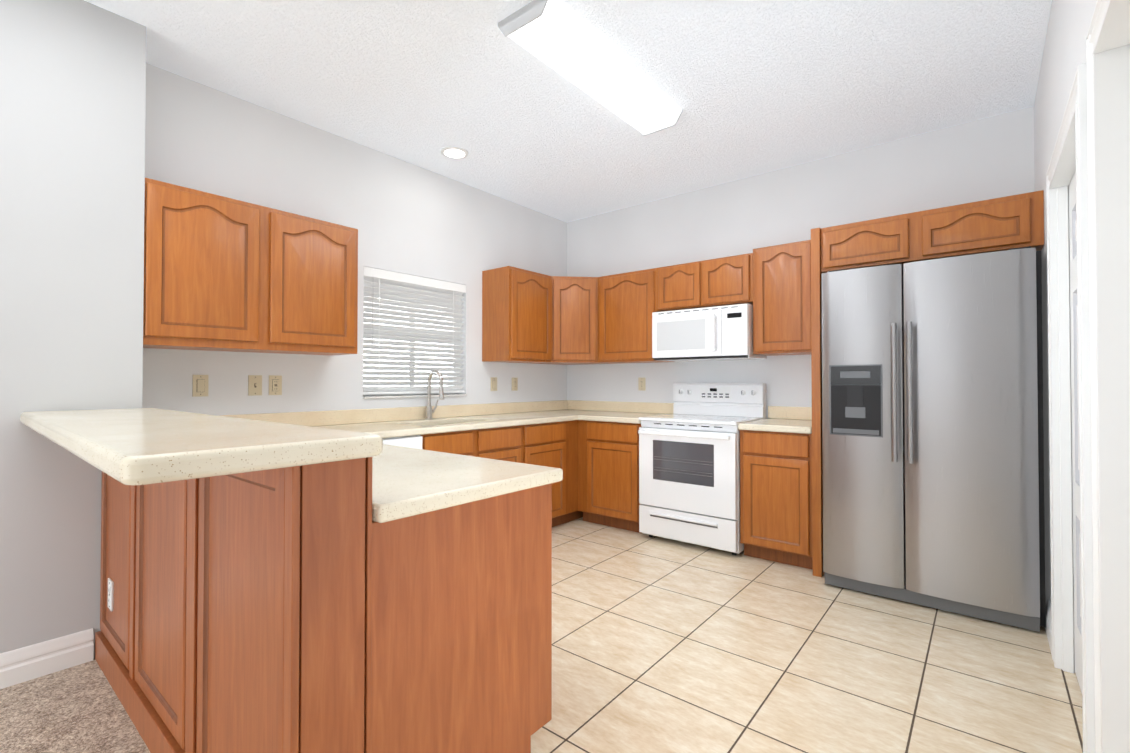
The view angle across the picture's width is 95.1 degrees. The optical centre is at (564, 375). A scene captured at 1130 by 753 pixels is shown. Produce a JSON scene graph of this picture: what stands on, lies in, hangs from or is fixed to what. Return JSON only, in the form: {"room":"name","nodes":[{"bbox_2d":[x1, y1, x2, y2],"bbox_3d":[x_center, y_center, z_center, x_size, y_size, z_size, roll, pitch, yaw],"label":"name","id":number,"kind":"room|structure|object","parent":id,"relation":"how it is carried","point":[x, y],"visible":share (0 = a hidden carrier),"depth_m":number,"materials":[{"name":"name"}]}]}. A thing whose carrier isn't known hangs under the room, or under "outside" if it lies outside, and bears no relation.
{"room":"kitchen","nodes":[
{"label":"kitchen","id":0,"kind":"room"},
{"bbox_2d":[0,0,145,657],"bbox_3d":[-2.210,-0.187,2.290,0.340,2.840,0.470,-1,-1,39],"label":"wall","id":1,"kind":"structure","parent":0,"point":[72,126],"depth_m":2.16,"materials":[{"name":"paint"}]},
{"bbox_2d":[0,628,93,688],"bbox_3d":[-2.117,1.159,2.104,0.018,0.144,0.295,-1,-1,39],"label":"baseboard","id":2,"kind":"structure","parent":1,"relation":"attached to","point":[28,663],"depth_m":2.10,"materials":[{"name":"white wood"}]},
{"bbox_2d":[0,658,150,752],"bbox_3d":[-1.985,1.228,-0.001,3.860,0.072,3.680,-1,-1,39],"label":"floor carpet","id":3,"kind":"object","parent":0,"point":[78,709],"depth_m":1.83,"materials":[{"name":"beige carpet"}]},
{"bbox_2d":[142,63,566,420],"bbox_3d":[-2.312,-0.184,2.553,0.150,2.840,7.200,-1,-1,39],"label":"wall","id":4,"kind":"structure","parent":0,"point":[403,216],"depth_m":3.40,"materials":[{"name":"paint"}]},
{"bbox_2d":[192,375,207,396],"bbox_3d":[-1.987,0.058,2.820,0.010,0.118,0.072,-1,-1,39],"label":"outlet","id":5,"kind":"object","parent":4,"relation":"attached to","point":[200,386],"depth_m":2.82,"materials":[{"name":"beige plastic"}]},
{"bbox_2d":[143,178,357,355],"bbox_3d":[-1.727,-0.521,2.882,0.344,0.772,1.047,-1,-1,39],"label":"upper cabinet","id":6,"kind":"object","parent":4,"relation":"attached to","point":[221,273],"visible":1,"depth_m":2.69,"materials":[{"name":"brown wood"}]},
{"bbox_2d":[248,375,261,395],"bbox_3d":[-1.813,0.060,3.028,0.018,0.118,0.072,-1,-1,39],"label":"light switch","id":7,"kind":"object","parent":4,"relation":"attached to","point":[254,381],"depth_m":3.03,"materials":[{"name":"beige plastic"}]},
{"bbox_2d":[269,375,281,394],"bbox_3d":[-1.746,0.061,3.116,0.011,0.118,0.072,-1,-1,39],"label":"outlet","id":8,"kind":"object","parent":4,"relation":"attached to","point":[275,382],"depth_m":3.11,"materials":[{"name":"beige plastic"}]},
{"bbox_2d":[217,400,568,426],"bbox_3d":[-1.063,0.286,3.938,0.026,0.095,3.462,-1,-1,39],"label":"backsplash","id":9,"kind":"structure","parent":4,"relation":"attached to","point":[325,418],"depth_m":3.72,"materials":[{"name":"beige stone"}]},
{"bbox_2d":[363,298,459,395],"bbox_3d":[-1.174,-0.298,3.975,0.050,0.903,0.908,-1,-1,39],"label":"window","id":10,"kind":"structure","parent":4,"relation":"in","point":[408,366],"depth_m":3.93,"materials":[{"name":"white"}]},
{"bbox_2d":[363,266,465,394],"bbox_3d":[-1.127,-0.304,3.937,0.074,0.886,0.902,-1,-1,39],"label":"window blind","id":11,"kind":"object","parent":10,"relation":"attached to","point":[391,289],"visible":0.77,"depth_m":3.90,"materials":[{"name":"white plastic"}]},
{"bbox_2d":[363,394,466,398],"bbox_3d":[-1.155,0.161,3.954,0.167,0.014,0.908,-1,-1,39],"label":"window sill","id":12,"kind":"structure","parent":4,"relation":"attached to","point":[397,396],"depth_m":3.85,"materials":[{"name":"white stone"}]},
{"bbox_2d":[491,377,496,390],"bbox_3d":[-0.617,0.079,4.502,0.010,0.118,0.072,-1,-1,39],"label":"outlet","id":13,"kind":"object","parent":4,"relation":"attached to","point":[493,379],"depth_m":4.50,"materials":[{"name":"beige plastic"}]},
{"bbox_2d":[512,378,517,390],"bbox_3d":[-0.457,0.081,4.699,0.009,0.118,0.072,-1,-1,39],"label":"outlet","id":14,"kind":"object","parent":4,"relation":"attached to","point":[514,380],"depth_m":4.70,"materials":[{"name":"beige plastic"}]},
{"bbox_2d":[482,266,551,362],"bbox_3d":[-0.406,-0.500,4.505,0.344,0.772,0.531,-1,-1,39],"label":"upper cabinet","id":15,"kind":"object","parent":4,"relation":"attached to","point":[516,315],"visible":1,"depth_m":4.33,"materials":[{"name":"brown wood"}]},
{"bbox_2d":[84,0,1051,221],"bbox_3d":[-0.836,-1.668,1.447,3.860,0.100,7.320,-1,-1,39],"label":"ceiling","id":16,"kind":"structure","parent":0,"point":[749,88],"depth_m":2.78,"materials":[{"name":"white paint"}]},
{"bbox_2d":[441,146,468,158],"bbox_3d":[-0.788,-1.585,3.690,0.196,0.008,0.196,-1,-1,39],"label":"recessed light","id":17,"kind":"object","parent":16,"relation":"in","point":[453,152],"visible":1,"depth_m":3.67,"materials":[{"name":"white"}]},
{"bbox_2d":[498,0,681,135],"bbox_3d":[0.199,-1.560,2.731,0.312,0.082,1.220,-1,-1,39],"label":"ceiling light fixture","id":18,"kind":"object","parent":16,"relation":"attached to","point":[560,37],"visible":1,"depth_m":2.55,"materials":[{"name":"white plastic"}]},
{"bbox_2d":[567,106,1034,418],"bbox_3d":[1.438,-0.163,4.219,3.860,2.840,0.120,-1,-1,39],"label":"wall","id":19,"kind":"structure","parent":0,"point":[991,157],"depth_m":3.98,"materials":[{"name":"paint"}]},
{"bbox_2d":[531,276,615,364],"bbox_3d":[0.065,-0.496,4.864,0.620,0.772,0.620,-1,-1,39],"label":"upper cabinet","id":20,"kind":"object","parent":19,"relation":"attached to","point":[574,320],"visible":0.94,"depth_m":4.62,"materials":[{"name":"brown wood"}]},
{"bbox_2d":[569,400,673,413],"bbox_3d":[0.507,0.297,4.879,1.212,0.095,0.020,-1,-1,39],"label":"backsplash","id":21,"kind":"structure","parent":19,"relation":"attached to","point":[638,407],"depth_m":4.84,"materials":[{"name":"beige stone"}]},
{"bbox_2d":[598,268,671,363],"bbox_3d":[0.622,-0.499,4.588,0.594,0.772,0.344,-1,-1,39],"label":"upper cabinet","id":22,"kind":"object","parent":19,"relation":"attached to","point":[625,300],"depth_m":4.45,"materials":[{"name":"brown wood"}]},
{"bbox_2d":[638,378,645,390],"bbox_3d":[0.704,0.082,4.730,0.072,0.118,0.009,-1,-1,39],"label":"outlet","id":23,"kind":"object","parent":19,"relation":"attached to","point":[641,381],"depth_m":4.72,"materials":[{"name":"beige plastic"}]},
{"bbox_2d":[654,261,701,311],"bbox_3d":[1.009,-0.711,4.275,0.402,0.357,0.344,-1,-1,39],"label":"upper cabinet","id":24,"kind":"object","parent":19,"relation":"attached to","point":[676,287],"depth_m":4.14,"materials":[{"name":"brown wood"}]},
{"bbox_2d":[702,249,753,307],"bbox_3d":[1.317,-0.714,4.024,0.392,0.357,0.344,-1,-1,39],"label":"upper cabinet","id":25,"kind":"object","parent":19,"relation":"attached to","point":[729,280],"depth_m":3.88,"materials":[{"name":"brown wood"}]},
{"bbox_2d":[652,304,766,361],"bbox_3d":[1.125,-0.316,4.102,0.782,0.388,0.455,-1,-1,39],"label":"microwave","id":26,"kind":"object","parent":25,"relation":"attached to","point":[718,333],"visible":1,"depth_m":3.93,"materials":[{"name":"white"}]},
{"bbox_2d":[751,240,810,355],"bbox_3d":[1.631,-0.539,3.766,0.418,0.770,0.344,-1,-1,39],"label":"upper cabinet","id":27,"kind":"object","parent":19,"relation":"attached to","point":[771,285],"depth_m":3.63,"materials":[{"name":"brown wood"}]},
{"bbox_2d":[768,406,811,419],"bbox_3d":[1.756,0.285,3.862,0.466,0.095,0.020,-1,-1,39],"label":"backsplash","id":28,"kind":"structure","parent":19,"relation":"attached to","point":[776,412],"depth_m":3.90,"materials":[{"name":"beige stone"}]},
{"bbox_2d":[821,190,1043,272],"bbox_3d":[2.180,-0.780,3.132,1.022,0.273,0.640,-1,-1,39],"label":"upper cabinet","id":29,"kind":"object","parent":19,"relation":"attached to","point":[999,224],"visible":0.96,"depth_m":2.83,"materials":[{"name":"brown wood"}]},
{"bbox_2d":[531,517,1082,752],"bbox_3d":[0.326,1.270,2.837,3.860,0.060,3.640,-1,-1,39],"label":"floor","id":30,"kind":"structure","parent":0,"point":[662,645],"depth_m":2.19,"materials":[{"name":"beige tile"}]},
{"bbox_2d":[95,457,551,752],"bbox_3d":[-1.028,0.711,1.958,1.890,1.035,0.834,-1,-1,39],"label":"peninsula bar","id":31,"kind":"object","parent":30,"relation":"on","point":[312,608],"visible":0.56,"depth_m":1.34,"materials":[{"name":"brown wood"}]},
{"bbox_2d":[108,578,113,611],"bbox_3d":[-1.872,0.903,2.127,0.072,0.118,0.009,-1,-1,39],"label":"outlet","id":32,"kind":"object","parent":31,"relation":"attached to","point":[110,592],"visible":1,"depth_m":2.12,"materials":[{"name":"white plastic"}]},
{"bbox_2d":[20,408,382,484],"bbox_3d":[-1.297,0.164,1.602,1.935,0.048,0.462,-1,-1,39],"label":"bar","id":33,"kind":"object","parent":31,"relation":"on","point":[137,446],"visible":1,"depth_m":1.08,"materials":[{"name":"beige stone"}]},
{"bbox_2d":[372,438,562,522],"bbox_3d":[-0.826,0.330,1.945,1.590,0.043,0.677,-1,-1,39],"label":"countertop","id":34,"kind":"structure","parent":31,"relation":"on","point":[407,482],"depth_m":1.53,"materials":[{"name":"beige stone"}]},
{"bbox_2d":[382,435,421,448],"bbox_3d":[-1.278,0.807,3.124,0.616,0.872,0.599,-1,-1,39],"label":"dishwasher","id":35,"kind":"object","parent":30,"relation":"on","point":[415,441],"visible":0.06,"depth_m":3.10,"materials":[{"name":"white metal"}]},
{"bbox_2d":[421,420,582,526],"bbox_3d":[-0.428,0.820,4.234,0.628,0.876,2.190,-1,-1,39],"label":"base cabinet","id":36,"kind":"object","parent":30,"relation":"on","point":[554,444],"visible":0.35,"depth_m":4.00,"materials":[{"name":"brown wood"}]},
{"bbox_2d":[311,410,586,437],"bbox_3d":[-0.818,0.353,3.736,0.660,0.043,3.464,-1,-1,39],"label":"countertop","id":37,"kind":"structure","parent":36,"relation":"on","point":[388,429],"depth_m":3.66,"materials":[{"name":"beige stone"}]},
{"bbox_2d":[425,370,443,419],"bbox_3d":[-0.949,0.147,3.860,0.199,0.370,0.109,-1,-1,39],"label":"faucet","id":38,"kind":"object","parent":37,"relation":"on","point":[429,410],"visible":1,"depth_m":3.86,"materials":[{"name":"silver metal"}]},
{"bbox_2d":[578,420,643,533],"bbox_3d":[0.540,0.822,4.453,0.634,0.876,0.628,-1,-1,39],"label":"base cabinet","id":39,"kind":"object","parent":30,"relation":"on","point":[608,473],"visible":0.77,"depth_m":4.21,"materials":[{"name":"brown wood"}]},
{"bbox_2d":[579,410,666,423],"bbox_3d":[0.550,0.361,4.432,0.582,0.043,0.657,-1,-1,39],"label":"countertop","id":40,"kind":"structure","parent":39,"relation":"on","point":[603,416],"depth_m":4.33,"materials":[{"name":"beige stone"}]},
{"bbox_2d":[638,383,766,554],"bbox_3d":[1.045,0.658,3.964,0.764,1.192,0.697,-1,-1,39],"label":"range oven","id":41,"kind":"object","parent":30,"relation":"on","point":[689,469],"visible":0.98,"depth_m":3.77,"materials":[{"name":"white metal"}]},
{"bbox_2d":[740,430,812,569],"bbox_3d":[1.564,0.812,3.619,0.466,0.876,0.628,-1,-1,39],"label":"base cabinet","id":42,"kind":"object","parent":30,"relation":"on","point":[775,496],"visible":0.77,"depth_m":3.38,"materials":[{"name":"brown wood"}]},
{"bbox_2d":[738,418,811,433],"bbox_3d":[1.558,0.351,3.618,0.466,0.043,0.646,-1,-1,39],"label":"countertop","id":43,"kind":"structure","parent":42,"relation":"on","point":[788,425],"depth_m":3.43,"materials":[{"name":"beige stone"}]},
{"bbox_2d":[811,228,824,576],"bbox_3d":[1.761,0.168,3.458,0.052,2.160,0.644,-1,-1,39],"label":"surround panel","id":44,"kind":"object","parent":30,"relation":"on","point":[817,452],"visible":0.46,"depth_m":3.21,"materials":[{"name":"brown wood"}]},
{"bbox_2d":[821,246,1045,631],"bbox_3d":[2.109,0.314,3.012,0.967,1.857,0.836,-1,-1,39],"label":"refrigerator","id":45,"kind":"object","parent":30,"relation":"on","point":[932,433],"visible":1,"depth_m":2.69,"materials":[{"name":"silver metal"}]},
{"bbox_2d":[1034,0,1096,603],"bbox_3d":[0.561,-0.213,0.214,0.140,2.840,7.200,-1,-1,39],"label":"wall","id":46,"kind":"structure","parent":0,"point":[1064,50],"depth_m":2.35,"materials":[{"name":"paint"}]},
{"bbox_2d":[1045,599,1051,654],"bbox_3d":[2.241,1.162,2.385,0.018,0.144,0.364,-1,-1,39],"label":"baseboard","id":47,"kind":"structure","parent":46,"relation":"attached to","point":[1048,628],"depth_m":2.40,"materials":[{"name":"white wood"}]},
{"bbox_2d":[1046,63,1094,752],"bbox_3d":[1.859,0.169,1.818,0.159,2.116,1.015,-1,-1,39],"label":"door frame","id":48,"kind":"structure","parent":46,"relation":"attached to","point":[1069,157],"depth_m":2.14,"materials":[{"name":"white"}]},
{"bbox_2d":[1069,171,1081,692],"bbox_3d":[1.859,0.212,1.818,0.035,2.006,0.823,-1,-1,39],"label":"door","id":49,"kind":"structure","parent":46,"relation":"in","point":[1075,436],"depth_m":2.07,"materials":[{"name":"white"}]},
{"bbox_2d":[1086,0,1129,752],"bbox_3d":[1.144,0.158,0.940,0.159,2.116,0.940,-1,-1,39],"label":"door frame","id":50,"kind":"structure","parent":46,"relation":"attached to","point":[1108,80],"depth_m":1.27,"materials":[{"name":"white"}]}
]}

